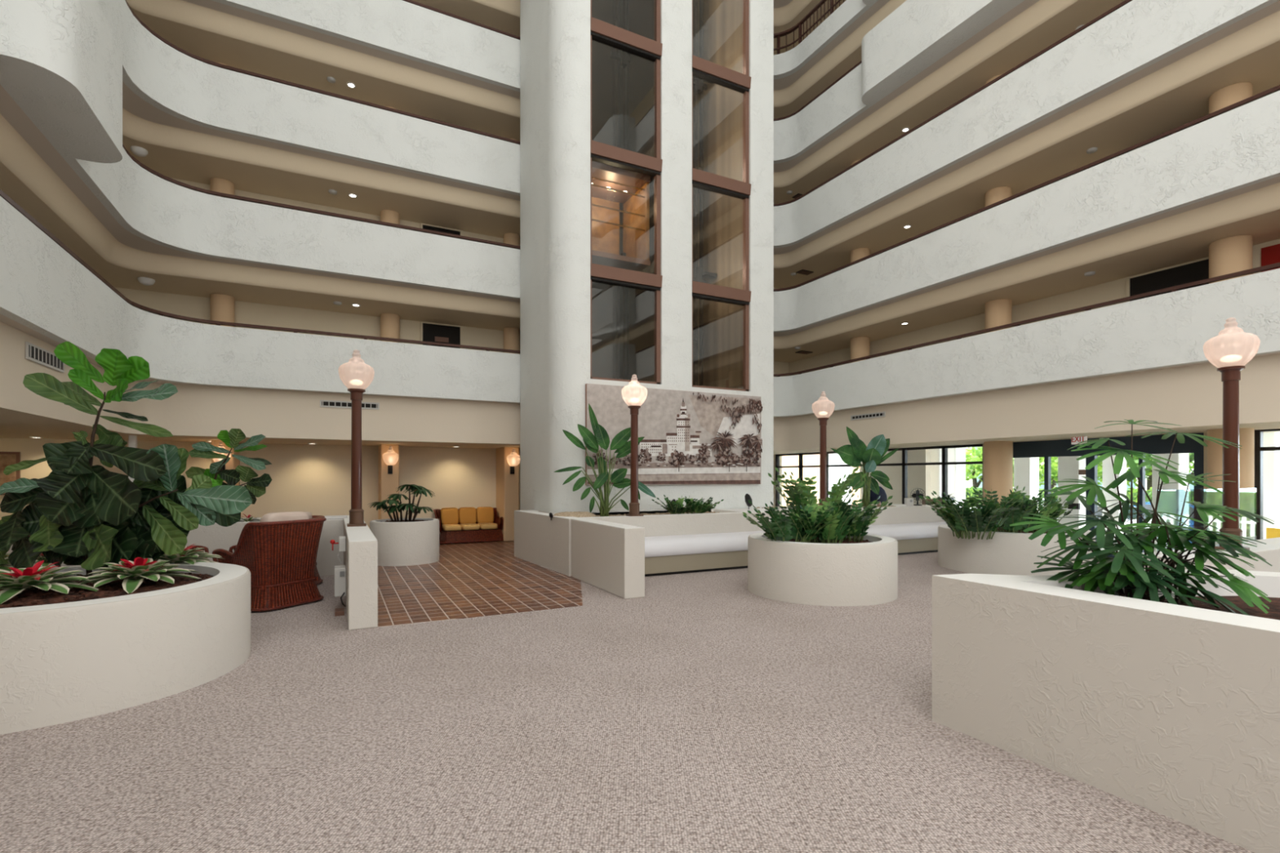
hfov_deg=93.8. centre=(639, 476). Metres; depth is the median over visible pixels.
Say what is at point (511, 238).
column
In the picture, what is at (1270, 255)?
wall panel
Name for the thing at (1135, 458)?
tree
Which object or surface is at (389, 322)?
column
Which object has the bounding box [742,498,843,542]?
plant
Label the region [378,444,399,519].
column
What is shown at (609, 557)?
wall
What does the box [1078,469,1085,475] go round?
wall plaque
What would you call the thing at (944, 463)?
window
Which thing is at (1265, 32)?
wall
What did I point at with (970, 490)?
hedge
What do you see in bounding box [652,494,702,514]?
plant
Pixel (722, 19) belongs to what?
wall
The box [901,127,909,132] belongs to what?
recessed light
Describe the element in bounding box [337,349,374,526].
street lamp
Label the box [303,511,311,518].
cushion
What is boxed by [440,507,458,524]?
cushion
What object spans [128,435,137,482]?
column
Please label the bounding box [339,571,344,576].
socket
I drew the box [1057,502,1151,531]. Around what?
car
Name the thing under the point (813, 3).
railing
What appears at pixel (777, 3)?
ceiling
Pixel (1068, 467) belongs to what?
column
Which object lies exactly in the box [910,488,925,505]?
fan
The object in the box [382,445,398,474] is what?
wall sconce
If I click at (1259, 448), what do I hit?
window
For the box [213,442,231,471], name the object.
wall sconce
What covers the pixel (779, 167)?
ceiling
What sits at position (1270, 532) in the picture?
road sign
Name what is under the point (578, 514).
rock
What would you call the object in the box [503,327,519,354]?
column
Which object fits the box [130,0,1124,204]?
ceiling
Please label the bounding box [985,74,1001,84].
column
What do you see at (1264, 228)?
ceiling
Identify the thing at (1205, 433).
wall
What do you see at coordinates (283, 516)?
cushion
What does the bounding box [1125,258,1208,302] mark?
hallway opening
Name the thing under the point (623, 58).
rail
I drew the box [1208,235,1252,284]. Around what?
column
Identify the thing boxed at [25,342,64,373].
ceiling vent
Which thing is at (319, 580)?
wicker armchair
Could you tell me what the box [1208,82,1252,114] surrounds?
column
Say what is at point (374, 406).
ceiling vent
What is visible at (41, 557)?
bromeliad
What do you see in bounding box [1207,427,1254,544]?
window
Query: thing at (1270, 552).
planter
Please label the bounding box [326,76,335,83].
smoke detector
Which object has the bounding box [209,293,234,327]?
column
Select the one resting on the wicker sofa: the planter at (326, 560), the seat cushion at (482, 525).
the seat cushion at (482, 525)
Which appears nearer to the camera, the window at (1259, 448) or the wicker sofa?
the window at (1259, 448)
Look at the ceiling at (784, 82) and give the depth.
15.63 m
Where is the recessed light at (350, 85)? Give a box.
[346,82,355,88]
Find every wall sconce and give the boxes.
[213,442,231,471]
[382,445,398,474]
[506,448,519,474]
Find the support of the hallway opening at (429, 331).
attached to the wall at (196, 307)
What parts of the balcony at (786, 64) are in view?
handrail, railing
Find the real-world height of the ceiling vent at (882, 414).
0.120 m
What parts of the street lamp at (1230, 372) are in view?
bulb, globe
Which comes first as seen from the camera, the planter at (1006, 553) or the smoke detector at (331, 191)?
the planter at (1006, 553)
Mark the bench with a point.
(695, 553)
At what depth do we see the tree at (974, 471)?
31.11 m
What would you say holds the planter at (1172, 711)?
on the floor
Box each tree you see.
[965,446,1043,487]
[965,446,1102,486]
[975,453,1057,488]
[1040,454,1151,489]
[1127,453,1193,478]
[1145,454,1193,490]
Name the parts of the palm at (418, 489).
stem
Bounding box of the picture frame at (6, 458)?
[0,451,20,494]
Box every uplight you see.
[549,512,553,519]
[744,493,752,509]
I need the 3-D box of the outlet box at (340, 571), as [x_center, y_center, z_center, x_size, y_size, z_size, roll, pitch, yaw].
[-3.727,1.358,7.440,0.130,0.475,0.337,0,0,-27]
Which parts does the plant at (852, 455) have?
stem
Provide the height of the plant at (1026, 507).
0.887 m
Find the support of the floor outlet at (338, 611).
on the floor
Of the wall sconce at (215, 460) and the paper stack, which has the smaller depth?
the wall sconce at (215, 460)
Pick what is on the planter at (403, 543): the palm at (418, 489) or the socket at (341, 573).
the palm at (418, 489)
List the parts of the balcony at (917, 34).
handrail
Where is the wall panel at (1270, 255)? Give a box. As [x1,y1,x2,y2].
[1261,244,1279,272]
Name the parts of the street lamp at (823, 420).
globe, bulb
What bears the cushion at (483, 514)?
on the wicker sofa
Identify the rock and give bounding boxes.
[553,511,595,517]
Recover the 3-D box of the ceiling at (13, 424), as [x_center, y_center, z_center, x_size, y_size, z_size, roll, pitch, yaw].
[2.820,-0.761,3.605,20.220,0.001,28.860,0,0,-27]
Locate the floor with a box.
[0,540,1254,852]
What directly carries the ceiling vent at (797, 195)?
in the ceiling at (206, 45)
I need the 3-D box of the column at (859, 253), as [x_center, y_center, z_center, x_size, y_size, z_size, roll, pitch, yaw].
[5.998,-5.119,16.304,0.500,2.055,0.500,0,0,-27]
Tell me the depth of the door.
11.32 m
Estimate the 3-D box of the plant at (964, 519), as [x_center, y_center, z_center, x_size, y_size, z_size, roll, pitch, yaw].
[5.474,0.626,10.016,1.481,0.799,1.596,0,0,-24]
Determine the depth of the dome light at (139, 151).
11.18 m
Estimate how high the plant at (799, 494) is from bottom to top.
1.117 m
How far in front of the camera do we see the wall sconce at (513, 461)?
15.09 m
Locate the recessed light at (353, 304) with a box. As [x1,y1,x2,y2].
[351,303,360,306]
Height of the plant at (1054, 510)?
0.813 m
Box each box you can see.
[329,536,346,564]
[334,564,346,606]
[904,497,913,506]
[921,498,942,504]
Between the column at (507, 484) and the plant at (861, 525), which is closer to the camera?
the plant at (861, 525)
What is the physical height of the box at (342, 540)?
0.353 m
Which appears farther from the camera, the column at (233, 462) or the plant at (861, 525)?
the column at (233, 462)
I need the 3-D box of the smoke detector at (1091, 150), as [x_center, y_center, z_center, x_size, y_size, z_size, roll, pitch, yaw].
[8.496,-6.125,11.247,0.170,0.050,0.170,0,0,-27]
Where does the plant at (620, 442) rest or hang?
on the planter at (543, 541)
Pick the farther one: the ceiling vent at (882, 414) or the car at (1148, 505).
the car at (1148, 505)
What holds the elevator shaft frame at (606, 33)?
in the wall at (555, 34)
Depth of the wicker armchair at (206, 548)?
8.27 m
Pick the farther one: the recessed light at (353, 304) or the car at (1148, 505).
the car at (1148, 505)
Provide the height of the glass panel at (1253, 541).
0.680 m
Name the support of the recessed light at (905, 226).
in the ceiling at (1188, 102)
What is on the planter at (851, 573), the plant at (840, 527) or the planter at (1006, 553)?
the plant at (840, 527)
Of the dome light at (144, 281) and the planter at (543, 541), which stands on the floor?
the planter at (543, 541)
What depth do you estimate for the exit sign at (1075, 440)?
11.36 m
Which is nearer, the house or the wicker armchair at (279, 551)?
the wicker armchair at (279, 551)
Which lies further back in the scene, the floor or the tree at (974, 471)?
the tree at (974, 471)
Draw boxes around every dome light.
[129,146,147,156]
[137,276,155,285]
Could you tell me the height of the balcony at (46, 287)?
1.500 m
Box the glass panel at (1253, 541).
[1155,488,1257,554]
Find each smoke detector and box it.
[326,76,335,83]
[328,189,337,194]
[333,301,342,305]
[1084,271,1095,276]
[1086,146,1097,154]
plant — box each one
[554,403,656,516]
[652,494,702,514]
[670,495,724,513]
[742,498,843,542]
[768,466,866,524]
[777,496,876,543]
[817,495,893,542]
[831,426,898,506]
[918,490,1027,539]
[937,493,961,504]
[966,485,1051,533]
[1008,488,1076,533]
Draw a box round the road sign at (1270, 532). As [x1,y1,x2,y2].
[1266,527,1279,538]
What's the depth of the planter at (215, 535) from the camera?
9.32 m
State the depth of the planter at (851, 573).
7.76 m
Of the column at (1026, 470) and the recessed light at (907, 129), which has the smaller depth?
the recessed light at (907, 129)
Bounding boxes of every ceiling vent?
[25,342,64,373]
[320,400,351,408]
[361,402,379,409]
[791,193,803,198]
[795,269,813,275]
[795,351,813,354]
[850,411,885,420]
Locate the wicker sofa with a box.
[433,506,503,543]
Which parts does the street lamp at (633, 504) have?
globe, bulb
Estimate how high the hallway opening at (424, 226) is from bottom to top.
2.050 m
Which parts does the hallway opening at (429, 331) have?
sign plate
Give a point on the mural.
(691, 437)
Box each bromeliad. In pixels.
[0,551,36,571]
[0,560,98,604]
[35,552,51,566]
[69,557,203,593]
[153,543,224,568]
[239,513,260,521]
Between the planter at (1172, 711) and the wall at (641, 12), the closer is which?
the planter at (1172, 711)
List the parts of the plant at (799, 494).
stem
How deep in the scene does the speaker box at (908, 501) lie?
14.28 m
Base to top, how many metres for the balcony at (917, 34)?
1.500 m
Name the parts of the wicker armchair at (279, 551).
frame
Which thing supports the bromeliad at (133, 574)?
in the planter at (78, 654)
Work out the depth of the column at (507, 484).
15.29 m
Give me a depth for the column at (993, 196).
12.71 m
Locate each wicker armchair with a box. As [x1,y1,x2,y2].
[186,545,208,558]
[212,511,326,611]
[228,511,324,585]
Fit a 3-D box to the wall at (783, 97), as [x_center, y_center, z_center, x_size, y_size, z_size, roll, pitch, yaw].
[2.820,-11.061,3.605,15.420,0.300,24.060,0,0,-27]
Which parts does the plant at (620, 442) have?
stem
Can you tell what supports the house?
on the ground
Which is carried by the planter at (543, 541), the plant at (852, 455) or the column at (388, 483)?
the plant at (852, 455)
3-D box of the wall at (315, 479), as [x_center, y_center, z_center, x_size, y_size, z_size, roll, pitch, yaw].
[-4.018,-0.050,16.024,19.800,3.400,0.200,0,0,-27]
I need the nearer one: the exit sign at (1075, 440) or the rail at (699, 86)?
the exit sign at (1075, 440)
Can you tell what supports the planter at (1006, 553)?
on the floor
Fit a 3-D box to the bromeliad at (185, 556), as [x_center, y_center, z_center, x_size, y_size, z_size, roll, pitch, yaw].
[-4.843,0.832,6.224,0.817,0.288,0.850,0,0,21]
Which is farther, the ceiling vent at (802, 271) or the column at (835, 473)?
the column at (835, 473)
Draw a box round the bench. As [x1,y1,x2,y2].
[644,521,946,576]
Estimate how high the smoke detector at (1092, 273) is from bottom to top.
0.050 m
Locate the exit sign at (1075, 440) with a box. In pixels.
[1071,435,1087,444]
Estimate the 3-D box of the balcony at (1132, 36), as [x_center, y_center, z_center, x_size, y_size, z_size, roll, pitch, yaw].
[2.820,-7.200,3.605,14.480,1.500,23.120,0,0,-27]
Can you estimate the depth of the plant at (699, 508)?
11.56 m
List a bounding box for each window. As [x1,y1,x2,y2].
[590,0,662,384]
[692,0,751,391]
[775,444,982,511]
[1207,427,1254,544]
[1254,428,1279,539]
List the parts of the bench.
seat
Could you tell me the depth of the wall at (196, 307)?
13.40 m
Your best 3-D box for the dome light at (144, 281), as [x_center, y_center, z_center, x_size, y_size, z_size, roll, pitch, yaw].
[-9.417,-3.715,11.417,0.260,0.110,0.256,0,0,-27]
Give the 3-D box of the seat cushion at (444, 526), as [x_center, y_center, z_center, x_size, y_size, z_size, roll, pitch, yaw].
[-4.736,1.263,15.029,0.437,0.140,0.640,0,0,-27]
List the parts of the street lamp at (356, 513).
globe, bulb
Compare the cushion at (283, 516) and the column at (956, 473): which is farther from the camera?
the column at (956, 473)
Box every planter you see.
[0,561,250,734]
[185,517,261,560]
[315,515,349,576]
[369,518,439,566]
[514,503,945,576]
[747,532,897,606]
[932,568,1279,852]
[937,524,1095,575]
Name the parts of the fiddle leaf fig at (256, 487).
stem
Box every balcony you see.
[0,0,1279,333]
[0,189,1279,417]
[97,0,1279,248]
[211,0,1024,164]
[773,0,878,79]
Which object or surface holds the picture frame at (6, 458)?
attached to the wall at (315, 479)
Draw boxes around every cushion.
[259,511,309,522]
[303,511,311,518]
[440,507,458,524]
[441,524,462,530]
[458,506,476,524]
[459,523,479,529]
[475,506,493,523]
[477,522,497,528]
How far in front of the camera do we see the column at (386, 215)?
13.79 m
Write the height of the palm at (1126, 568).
1.217 m
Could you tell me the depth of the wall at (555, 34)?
12.41 m
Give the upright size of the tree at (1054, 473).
5.302 m
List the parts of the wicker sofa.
frame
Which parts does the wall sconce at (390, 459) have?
globe, bulb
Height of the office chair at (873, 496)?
1.392 m
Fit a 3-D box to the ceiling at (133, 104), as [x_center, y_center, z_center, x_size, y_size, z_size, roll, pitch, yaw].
[2.820,-6.460,3.605,14.980,0.019,23.620,0,0,-27]
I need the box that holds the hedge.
[965,485,1193,507]
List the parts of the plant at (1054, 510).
stem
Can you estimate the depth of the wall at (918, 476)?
17.66 m
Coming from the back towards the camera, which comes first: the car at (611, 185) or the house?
the house
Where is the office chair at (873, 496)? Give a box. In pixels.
[870,486,887,503]
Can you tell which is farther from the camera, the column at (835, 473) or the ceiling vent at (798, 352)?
the column at (835, 473)
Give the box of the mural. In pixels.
[585,383,762,484]
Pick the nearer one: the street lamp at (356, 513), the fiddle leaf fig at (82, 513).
the fiddle leaf fig at (82, 513)
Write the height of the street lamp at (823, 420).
2.502 m
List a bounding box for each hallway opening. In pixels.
[420,222,462,235]
[420,321,462,348]
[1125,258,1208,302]
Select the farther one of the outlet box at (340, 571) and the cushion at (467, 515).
the cushion at (467, 515)
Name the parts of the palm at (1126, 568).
stem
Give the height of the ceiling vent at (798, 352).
0.030 m
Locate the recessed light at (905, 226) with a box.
[902,225,911,228]
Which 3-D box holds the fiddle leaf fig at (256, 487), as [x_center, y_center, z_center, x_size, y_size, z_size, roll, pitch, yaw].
[-6.778,-0.009,9.781,1.565,1.559,0.367,0,0,0]
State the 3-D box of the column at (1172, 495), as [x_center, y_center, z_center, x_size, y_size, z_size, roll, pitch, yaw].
[11.686,0.301,13.184,0.480,2.735,0.480,0,0,-27]
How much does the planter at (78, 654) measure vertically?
0.770 m
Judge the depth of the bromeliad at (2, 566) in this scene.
5.83 m
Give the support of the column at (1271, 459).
on the road
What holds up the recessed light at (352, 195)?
in the ceiling at (1188, 102)
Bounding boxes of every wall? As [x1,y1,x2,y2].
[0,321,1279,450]
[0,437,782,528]
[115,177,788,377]
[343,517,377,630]
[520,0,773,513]
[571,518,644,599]
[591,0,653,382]
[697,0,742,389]
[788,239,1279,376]
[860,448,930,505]
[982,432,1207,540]
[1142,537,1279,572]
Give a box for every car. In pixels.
[591,160,650,271]
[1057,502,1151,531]
[1133,502,1193,524]
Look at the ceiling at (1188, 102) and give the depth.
12.33 m
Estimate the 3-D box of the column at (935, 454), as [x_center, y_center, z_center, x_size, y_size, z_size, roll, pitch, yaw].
[8.867,0.301,17.830,0.400,2.735,0.400,0,0,-27]
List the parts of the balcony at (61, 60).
handrail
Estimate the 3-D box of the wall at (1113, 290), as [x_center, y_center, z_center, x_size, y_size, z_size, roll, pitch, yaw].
[11.060,-10.030,7.919,0.220,16.640,27.060,0,0,-27]
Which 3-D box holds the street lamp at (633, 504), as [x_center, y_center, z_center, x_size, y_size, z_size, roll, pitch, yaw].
[-0.100,-0.566,10.669,0.464,2.522,0.464,0,0,-27]
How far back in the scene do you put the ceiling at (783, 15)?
17.34 m
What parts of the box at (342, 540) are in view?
knob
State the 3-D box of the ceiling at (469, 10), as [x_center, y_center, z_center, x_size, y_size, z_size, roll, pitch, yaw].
[2.820,-10.911,3.605,18.420,0.001,27.060,0,0,-27]
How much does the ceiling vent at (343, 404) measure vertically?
0.141 m
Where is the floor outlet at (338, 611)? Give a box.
[334,608,344,616]
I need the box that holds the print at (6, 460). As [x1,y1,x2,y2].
[0,453,16,486]
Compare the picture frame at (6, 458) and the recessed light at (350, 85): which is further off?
the recessed light at (350, 85)
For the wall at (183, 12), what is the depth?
12.49 m
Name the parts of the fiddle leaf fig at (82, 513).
stem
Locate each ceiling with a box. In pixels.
[0,84,1279,336]
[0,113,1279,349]
[0,161,1279,362]
[0,314,1279,417]
[0,407,1279,454]
[122,0,1279,254]
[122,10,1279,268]
[122,40,1279,288]
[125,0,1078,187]
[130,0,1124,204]
[181,0,1039,172]
[412,0,861,118]
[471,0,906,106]
[773,0,792,8]
[773,0,812,26]
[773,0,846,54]
[773,0,890,90]
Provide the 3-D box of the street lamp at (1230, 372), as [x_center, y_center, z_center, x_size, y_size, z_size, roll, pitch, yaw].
[6.699,-0.494,6.784,0.464,2.627,0.464,0,0,-27]
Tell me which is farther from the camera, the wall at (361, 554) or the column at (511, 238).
the column at (511, 238)
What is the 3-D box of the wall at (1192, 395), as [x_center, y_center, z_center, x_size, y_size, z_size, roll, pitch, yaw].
[2.820,-1.226,3.605,14.820,0.930,23.460,0,0,-27]
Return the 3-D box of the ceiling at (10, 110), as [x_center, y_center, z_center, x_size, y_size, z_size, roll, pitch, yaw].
[2.820,-4.080,3.605,14.980,0.019,23.620,0,0,-27]
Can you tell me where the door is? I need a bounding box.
[1013,432,1204,557]
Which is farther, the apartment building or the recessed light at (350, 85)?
the apartment building
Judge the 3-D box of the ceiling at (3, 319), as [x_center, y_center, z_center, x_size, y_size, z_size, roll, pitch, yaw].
[2.820,-1.700,3.605,14.980,0.019,23.620,0,0,-27]
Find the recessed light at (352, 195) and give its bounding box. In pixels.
[348,193,357,197]
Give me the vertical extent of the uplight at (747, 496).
0.342 m
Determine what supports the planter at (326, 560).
on the floor
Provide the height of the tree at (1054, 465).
5.117 m
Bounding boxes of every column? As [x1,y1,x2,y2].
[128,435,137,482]
[209,177,234,195]
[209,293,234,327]
[211,440,239,485]
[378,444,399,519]
[380,209,399,224]
[380,313,399,342]
[496,447,519,541]
[503,232,519,245]
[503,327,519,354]
[828,453,851,504]
[850,248,870,262]
[850,336,870,363]
[930,448,942,505]
[947,447,965,507]
[983,440,1013,513]
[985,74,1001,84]
[985,186,1011,206]
[985,298,1011,333]
[1013,457,1039,509]
[1057,456,1085,528]
[1102,455,1126,543]
[1151,453,1189,551]
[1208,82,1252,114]
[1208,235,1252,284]
[1262,431,1279,538]
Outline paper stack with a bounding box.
[889,504,906,506]
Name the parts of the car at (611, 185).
handrail, handrail, handrail, handrail, wall panel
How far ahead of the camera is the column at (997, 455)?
12.69 m
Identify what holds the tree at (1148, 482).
on the ground
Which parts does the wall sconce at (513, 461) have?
globe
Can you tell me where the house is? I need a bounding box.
[782,454,860,506]
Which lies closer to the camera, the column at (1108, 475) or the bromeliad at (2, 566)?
the bromeliad at (2, 566)
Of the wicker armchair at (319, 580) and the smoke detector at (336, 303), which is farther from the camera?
the smoke detector at (336, 303)
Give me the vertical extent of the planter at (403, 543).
0.810 m
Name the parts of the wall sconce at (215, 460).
globe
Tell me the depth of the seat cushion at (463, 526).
14.97 m
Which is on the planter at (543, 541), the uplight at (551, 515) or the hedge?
the uplight at (551, 515)
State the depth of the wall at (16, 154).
11.02 m
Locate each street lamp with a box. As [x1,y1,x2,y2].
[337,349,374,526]
[621,374,647,516]
[811,391,835,510]
[1203,317,1260,550]
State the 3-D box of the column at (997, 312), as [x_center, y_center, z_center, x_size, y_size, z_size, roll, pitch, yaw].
[7.728,-2.739,12.910,0.500,2.055,0.500,0,0,-27]
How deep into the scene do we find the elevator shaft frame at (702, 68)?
13.16 m
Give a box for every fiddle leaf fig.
[0,341,252,579]
[185,428,271,504]
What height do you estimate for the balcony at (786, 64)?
1.500 m
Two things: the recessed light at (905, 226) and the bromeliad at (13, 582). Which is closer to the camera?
the bromeliad at (13, 582)
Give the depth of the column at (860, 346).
16.10 m
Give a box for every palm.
[368,484,434,522]
[1009,419,1277,615]
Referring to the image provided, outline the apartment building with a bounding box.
[965,447,1193,491]
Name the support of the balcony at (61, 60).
attached to the floor
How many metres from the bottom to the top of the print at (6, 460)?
0.740 m
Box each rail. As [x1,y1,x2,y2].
[609,0,631,379]
[693,0,716,386]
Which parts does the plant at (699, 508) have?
stem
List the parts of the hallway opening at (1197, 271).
casing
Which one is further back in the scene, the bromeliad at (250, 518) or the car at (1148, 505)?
the car at (1148, 505)
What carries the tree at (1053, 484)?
on the ground

